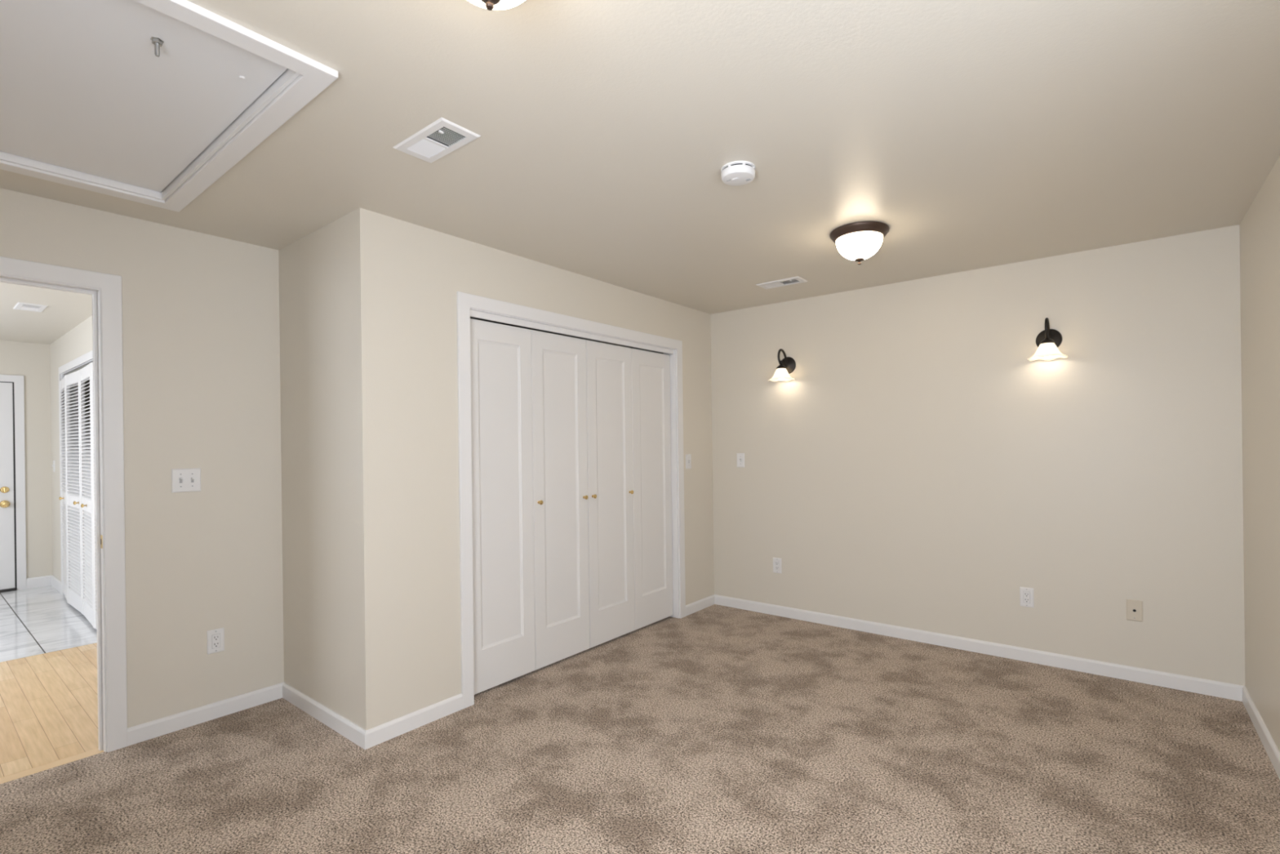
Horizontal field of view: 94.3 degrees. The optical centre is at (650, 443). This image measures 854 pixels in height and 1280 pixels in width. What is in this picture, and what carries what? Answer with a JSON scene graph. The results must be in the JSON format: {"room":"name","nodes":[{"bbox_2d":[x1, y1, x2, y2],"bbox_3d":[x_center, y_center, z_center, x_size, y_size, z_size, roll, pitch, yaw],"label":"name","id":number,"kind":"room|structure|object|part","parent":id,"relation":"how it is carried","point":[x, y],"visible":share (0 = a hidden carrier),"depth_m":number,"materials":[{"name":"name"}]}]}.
{"room":"empty bedroom","nodes":[
{"label":"empty bedroom","id":0,"kind":"room"},
{"bbox_2d":[0,340,90,583],"bbox_3d":[-6.777,0.274,5.269,0.115,2.540,3.645,-1,0,38],"label":"wall","id":1,"kind":"structure","parent":0,"point":[31,361],"depth_m":5.96,"materials":[{"name":"beige paint"}]},
{"bbox_2d":[0,382,14,589],"bbox_3d":[-6.505,0.416,5.456,0.076,2.012,0.890,-1,0,38],"label":"door","id":2,"kind":"structure","parent":1,"relation":"in","point":[6,460],"depth_m":5.79,"materials":[{"name":"white paint"}]},
{"bbox_3d":[-6.253,0.592,5.746,0.039,0.056,0.056,-1,0,38],"label":"knob","id":3,"kind":"part","parent":2,"relation":"part of","materials":[{"name":"gold metal"}]},
{"bbox_2d":[0,374,26,592],"bbox_3d":[-6.524,0.398,5.472,0.030,2.126,1.044,-1,0,38],"label":"trim","id":4,"kind":"structure","parent":1,"relation":"attached to","point":[18,383],"depth_m":5.85,"materials":[{"name":"white paint"}]},
{"bbox_2d":[26,574,52,588],"bbox_3d":[-6.141,1.399,5.958,0.014,0.115,0.192,-1,0,38],"label":"baseboard","id":5,"kind":"structure","parent":1,"relation":"attached to","point":[39,581],"depth_m":5.95,"materials":[{"name":"white paint"}]},
{"bbox_2d":[49,315,93,581],"bbox_3d":[-4.169,0.241,4.598,4.819,2.540,0.115,-1,0,38],"label":"wall","id":6,"kind":"structure","parent":0,"point":[77,342],"depth_m":5.80,"materials":[{"name":"beige paint"}]},
{"bbox_2d":[51,574,61,593],"bbox_3d":[-5.851,1.395,5.845,0.610,0.115,0.014,-1,0,38],"label":"baseboard","id":7,"kind":"structure","parent":6,"relation":"attached to","point":[55,583],"depth_m":5.84,"materials":[{"name":"white paint"}]},
{"bbox_2d":[58,377,67,602],"bbox_3d":[-5.350,0.406,5.401,0.591,1.995,0.060,-1,0,42],"label":"door","id":8,"kind":"structure","parent":6,"relation":"in","point":[63,497],"depth_m":5.49,"materials":[{"name":"white paint"}]},
{"bbox_2d":[64,369,82,613],"bbox_3d":[-4.893,0.401,5.021,0.584,1.995,0.060,-1,0,37],"label":"door","id":9,"kind":"structure","parent":6,"relation":"in","point":[73,513],"depth_m":5.05,"materials":[{"name":"white paint"}]},
{"bbox_2d":[58,350,93,595],"bbox_3d":[-4.589,0.351,4.918,2.540,2.170,0.130,-1,0,38],"label":"trim","id":10,"kind":"structure","parent":6,"relation":"attached to","point":[80,362],"depth_m":5.62,"materials":[{"name":"white paint"}]},
{"bbox_2d":[79,363,93,627],"bbox_3d":[-4.425,0.395,4.647,0.586,1.995,0.060,-1,0,40],"label":"door","id":11,"kind":"structure","parent":6,"relation":"in","point":[85,372],"depth_m":4.69,"materials":[{"name":"white paint"}]},
{"bbox_2d":[90,362,96,628],"bbox_3d":[-3.938,0.389,4.305,0.592,1.995,0.028,-1,0,33],"label":"door","id":12,"kind":"structure","parent":6,"relation":"in","point":[91,363],"depth_m":4.44,"materials":[{"name":"white paint"}]},
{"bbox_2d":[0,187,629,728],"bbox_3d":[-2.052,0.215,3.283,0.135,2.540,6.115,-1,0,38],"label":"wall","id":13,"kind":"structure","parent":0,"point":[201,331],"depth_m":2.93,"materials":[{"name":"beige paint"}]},
{"bbox_2d":[0,256,127,751],"bbox_3d":[-2.752,0.326,2.404,0.145,2.176,0.918,-1,0,38],"label":"trim","id":14,"kind":"structure","parent":13,"relation":"attached to","point":[105,289],"depth_m":2.69,"materials":[{"name":"white paint"}]},
{"bbox_3d":[-2.486,0.445,2.684,0.036,0.060,0.003,-1,0,38],"label":"strike plate","id":15,"kind":"part","parent":14,"relation":"part of","materials":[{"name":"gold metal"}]},
{"bbox_2d":[171,467,200,493],"bbox_3d":[-2.274,0.181,2.908,0.019,0.115,0.116,-1,0,38],"label":"light switch","id":16,"kind":"object","parent":13,"relation":"attached to","point":[183,480],"visible":1,"depth_m":2.91,"materials":[{"name":"white plastic"}]},
{"bbox_2d":[127,681,284,746],"bbox_3d":[-2.204,1.358,2.983,0.014,0.098,0.657,-1,0,38],"label":"baseboard","id":17,"kind":"structure","parent":13,"relation":"attached to","point":[168,724],"depth_m":2.94,"materials":[{"name":"white paint"}]},
{"bbox_2d":[206,627,224,654],"bbox_3d":[-2.199,1.000,2.999,0.008,0.117,0.072,-1,0,38],"label":"wall outlet","id":18,"kind":"object","parent":13,"relation":"attached to","point":[215,637],"visible":1,"depth_m":3.00,"materials":[{"name":"white plastic"}]},
{"bbox_2d":[212,633,220,648],"bbox_3d":[-2.197,1.000,2.998,0.004,0.067,0.033,-1,0,38],"label":"receptacle","id":19,"kind":"object","parent":18,"relation":"attached to","point":[215,637],"depth_m":3.00,"materials":[{"name":"white plastic"}]},
{"bbox_2d":[278,207,366,729],"bbox_3d":[-1.625,0.209,3.009,0.916,2.540,0.115,-1,0,38],"label":"wall","id":20,"kind":"structure","parent":0,"point":[320,327],"depth_m":2.92,"materials":[{"name":"beige paint"}]},
{"bbox_2d":[282,682,366,749],"bbox_3d":[-1.645,1.351,2.954,0.930,0.098,0.014,-1,0,38],"label":"baseboard","id":21,"kind":"structure","parent":20,"relation":"attached to","point":[343,726],"depth_m":2.91,"materials":[{"name":"white paint"}]},
{"bbox_2d":[360,208,714,729],"bbox_3d":[-0.435,0.195,3.878,0.115,2.540,2.952,-1,0,38],"label":"wall","id":22,"kind":"structure","parent":0,"point":[411,274],"depth_m":2.94,"materials":[{"name":"beige paint"}]},
{"bbox_2d":[364,693,462,749],"bbox_3d":[-1.130,1.344,2.869,0.014,0.098,0.514,-1,0,38],"label":"baseboard","id":23,"kind":"structure","parent":22,"relation":"attached to","point":[383,732],"depth_m":2.84,"materials":[{"name":"white paint"}]},
{"bbox_2d":[470,318,535,694],"bbox_3d":[-0.855,0.339,3.356,0.034,2.025,0.463,-1,0,38],"label":"door","id":24,"kind":"structure","parent":22,"relation":"in","point":[504,588],"depth_m":3.36,"materials":[{"name":"white paint"}]},
{"bbox_3d":[-0.857,0.279,3.357,0.021,1.671,0.271,-1,0,38],"label":"panel","id":25,"kind":"part","parent":24,"relation":"part of","materials":[{"name":"white paint"}]},
{"bbox_2d":[531,329,589,670],"bbox_3d":[-0.557,0.336,3.712,0.063,2.025,0.462,-1,0,38],"label":"door","id":26,"kind":"structure","parent":22,"relation":"in","point":[558,362],"depth_m":3.71,"materials":[{"name":"white paint"}]},
{"bbox_3d":[-0.571,0.276,3.723,0.021,1.671,0.270,-1,0,38],"label":"panel","id":27,"kind":"part","parent":26,"relation":"part of","materials":[{"name":"white paint"}]},
{"bbox_2d":[456,291,685,708],"bbox_3d":[-0.412,0.296,3.894,0.130,2.176,2.014,-1,0,38],"label":"trim","id":28,"kind":"structure","parent":22,"relation":"attached to","point":[468,305],"depth_m":3.37,"materials":[{"name":"white paint"}]},
{"bbox_2d":[586,339,635,648],"bbox_3d":[-0.270,0.332,4.079,0.063,2.025,0.462,-1,0,38],"label":"door","id":29,"kind":"structure","parent":22,"relation":"in","point":[608,366],"depth_m":4.07,"materials":[{"name":"white paint"}]},
{"bbox_3d":[-0.284,0.272,4.090,0.021,1.671,0.270,-1,0,38],"label":"panel","id":30,"kind":"part","parent":29,"relation":"part of","materials":[{"name":"white paint"}]},
{"bbox_2d":[631,348,673,630],"bbox_3d":[0.005,0.329,4.454,0.034,2.025,0.463,-1,0,38],"label":"door","id":31,"kind":"structure","parent":22,"relation":"in","point":[651,371],"depth_m":4.44,"materials":[{"name":"white paint"}]},
{"bbox_3d":[0.003,0.269,4.455,0.021,1.671,0.271,-1,0,38],"label":"panel","id":32,"kind":"part","parent":31,"relation":"part of","materials":[{"name":"white paint"}]},
{"bbox_2d":[685,453,691,468],"bbox_3d":[0.305,0.145,4.716,0.019,0.115,0.070,-1,0,38],"label":"light switch","id":33,"kind":"object","parent":22,"relation":"attached to","point":[688,458],"visible":1,"depth_m":4.71,"materials":[{"name":"white plastic"}]},
{"bbox_2d":[685,594,715,616],"bbox_3d":[0.402,1.325,4.824,0.014,0.098,0.449,-1,0,38],"label":"baseboard","id":34,"kind":"structure","parent":22,"relation":"attached to","point":[695,606],"depth_m":4.81,"materials":[{"name":"white paint"}]},
{"bbox_2d":[0,0,1279,344],"bbox_3d":[-2.393,-1.111,3.464,9.269,0.120,6.230,-1,0,38],"label":"ceiling","id":35,"kind":"structure","parent":0,"point":[982,134],"depth_m":2.10,"materials":[{"name":"beige paint"}]},
{"bbox_2d":[13,302,48,311],"bbox_3d":[-4.662,-1.067,4.458,0.310,0.111,0.153,-1,0,38],"label":"ceiling vent","id":36,"kind":"object","parent":35,"relation":"in","point":[20,305],"visible":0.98,"depth_m":4.44,"materials":[{"name":"grey metal"}]},
{"bbox_2d":[0,0,337,212],"bbox_3d":[-1.757,-1.111,1.864,1.546,0.156,0.811,-1,0,38],"label":"attic hatch","id":37,"kind":"object","parent":35,"relation":"attached to","point":[148,102],"visible":1,"depth_m":1.81,"materials":[{"name":"white paint"}]},
{"bbox_2d":[392,117,480,163],"bbox_3d":[-0.764,-1.116,2.109,0.310,0.111,0.153,-1,0,38],"label":"ceiling vent","id":38,"kind":"object","parent":35,"relation":"in","point":[442,136],"visible":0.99,"depth_m":2.10,"materials":[{"name":"white plastic"}]},
{"bbox_2d":[467,0,524,10],"bbox_3d":[-0.337,-0.991,1.237,0.290,0.172,0.290,-1,0,38],"label":"ceiling light","id":39,"kind":"object","parent":35,"relation":"attached to","point":[491,5],"visible":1,"depth_m":1.27,"materials":[{"name":"white glass"}]},
{"bbox_2d":[720,160,755,186],"bbox_3d":[0.345,-1.062,2.348,0.136,0.046,0.136,-1,0,38],"label":"smoke detector","id":40,"kind":"object","parent":35,"relation":"attached to","point":[735,173],"visible":1,"depth_m":2.31,"materials":[{"name":"white plastic"}]},
{"bbox_2d":[755,275,808,288],"bbox_3d":[0.891,-1.092,4.042,0.310,0.021,0.153,-1,0,38],"label":"ceiling vent","id":41,"kind":"object","parent":35,"relation":"in","point":[795,280],"visible":1,"depth_m":4.04,"materials":[{"name":"grey plastic"}]},
{"bbox_2d":[830,221,888,264],"bbox_3d":[1.078,-1.008,3.068,0.290,0.172,0.290,-1,0,38],"label":"ceiling light","id":42,"kind":"object","parent":35,"relation":"attached to","point":[858,242],"visible":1,"depth_m":2.99,"materials":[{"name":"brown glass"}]},
{"bbox_3d":[1.078,-1.006,3.068,0.234,0.110,0.234,-1,0,38],"label":"lamp shade","id":43,"kind":"part","parent":42,"relation":"part of","materials":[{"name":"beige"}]},
{"bbox_2d":[0,585,1279,853],"bbox_3d":[-2.349,1.439,3.480,9.269,0.100,6.190,-1,0,38],"label":"floor","id":44,"kind":"structure","parent":0,"point":[715,728],"depth_m":2.52,"materials":[{"name":"brown carpet"}]},
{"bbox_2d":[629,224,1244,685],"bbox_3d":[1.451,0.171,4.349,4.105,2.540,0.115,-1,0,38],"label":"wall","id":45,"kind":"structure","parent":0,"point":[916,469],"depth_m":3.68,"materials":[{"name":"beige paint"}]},
{"bbox_2d":[736,453,744,466],"bbox_3d":[0.728,0.139,4.830,0.070,0.115,0.019,-1,0,38],"label":"light switch","id":46,"kind":"object","parent":45,"relation":"attached to","point":[740,456],"visible":1,"depth_m":4.83,"materials":[{"name":"white plastic"}]},
{"bbox_2d":[773,557,782,573],"bbox_3d":[0.988,0.957,4.641,0.072,0.117,0.008,-1,0,38],"label":"wall outlet","id":47,"kind":"object","parent":45,"relation":"attached to","point":[777,567],"visible":1,"depth_m":4.64,"materials":[{"name":"white plastic"}]},
{"bbox_2d":[774,560,778,569],"bbox_3d":[0.987,0.957,4.639,0.033,0.067,0.004,-1,0,38],"label":"receptacle","id":48,"kind":"object","parent":47,"relation":"attached to","point":[776,562],"depth_m":4.64,"materials":[{"name":"white plastic"}]},
{"bbox_2d":[768,348,795,382],"bbox_3d":[0.991,-0.593,4.491,0.195,0.240,0.218,-1,0,38],"label":"wall sconce","id":49,"kind":"object","parent":45,"relation":"attached to","point":[787,366],"visible":1,"depth_m":4.48,"materials":[{"name":"white glass"}]},
{"bbox_3d":[0.987,-0.521,4.485,0.195,0.096,0.203,-1,0,38],"label":"lamp shade","id":50,"kind":"part","parent":49,"relation":"part of","materials":[{"name":"white glass"}]},
{"bbox_3d":[1.002,-0.648,4.506,0.016,0.131,0.157,-1,0,38],"label":"arm","id":51,"kind":"part","parent":49,"relation":"part of","materials":[{"name":"brown metal"}]},
{"bbox_2d":[714,594,1244,701],"bbox_3d":[1.786,1.308,4.016,3.189,0.098,0.014,-1,0,38],"label":"baseboard","id":52,"kind":"structure","parent":45,"relation":"attached to","point":[1188,683],"depth_m":3.67,"materials":[{"name":"white paint"}]},
{"bbox_2d":[1019,586,1034,607],"bbox_3d":[2.293,0.940,3.619,0.072,0.117,0.008,-1,0,38],"label":"wall outlet","id":53,"kind":"object","parent":45,"relation":"attached to","point":[1026,594],"visible":1,"depth_m":3.62,"materials":[{"name":"white plastic"}]},
{"bbox_2d":[1023,591,1030,603],"bbox_3d":[2.292,0.940,3.617,0.033,0.067,0.004,-1,0,38],"label":"receptacle","id":54,"kind":"object","parent":53,"relation":"attached to","point":[1026,594],"depth_m":3.62,"materials":[{"name":"white plastic"}]},
{"bbox_2d":[1027,317,1067,361],"bbox_3d":[2.310,-0.610,3.457,0.195,0.240,0.218,-1,0,38],"label":"wall sconce","id":55,"kind":"object","parent":45,"relation":"attached to","point":[1048,340],"visible":1,"depth_m":3.45,"materials":[{"name":"white glass"}]},
{"bbox_3d":[2.322,-0.664,3.473,0.016,0.131,0.157,-1,0,38],"label":"arm","id":56,"kind":"part","parent":55,"relation":"part of","materials":[{"name":"brown metal"}]},
{"bbox_3d":[2.307,-0.537,3.452,0.195,0.096,0.203,-1,0,38],"label":"lamp shade","id":57,"kind":"part","parent":55,"relation":"part of","materials":[{"name":"white glass"}]},
{"bbox_2d":[1126,599,1142,622],"bbox_3d":[2.694,0.931,3.305,0.071,0.116,0.008,-1,0,38],"label":"cable plate","id":58,"kind":"object","parent":45,"relation":"attached to","point":[1134,607],"visible":1,"depth_m":3.30,"materials":[{"name":"beige plastic"}]},
{"bbox_2d":[1239,155,1279,751],"bbox_3d":[1.609,0.169,1.129,0.115,2.540,4.990,-1,0,38],"label":"wall","id":59,"kind":"structure","parent":0,"point":[1260,228],"depth_m":2.62,"materials":[{"name":"beige paint"}]},
{"bbox_2d":[1241,685,1279,779],"bbox_3d":[1.572,1.311,1.169,0.014,0.098,4.760,-1,0,38],"label":"baseboard","id":60,"kind":"structure","parent":59,"relation":"attached to","point":[1273,753],"depth_m":2.63,"materials":[{"name":"white paint"}]}
]}

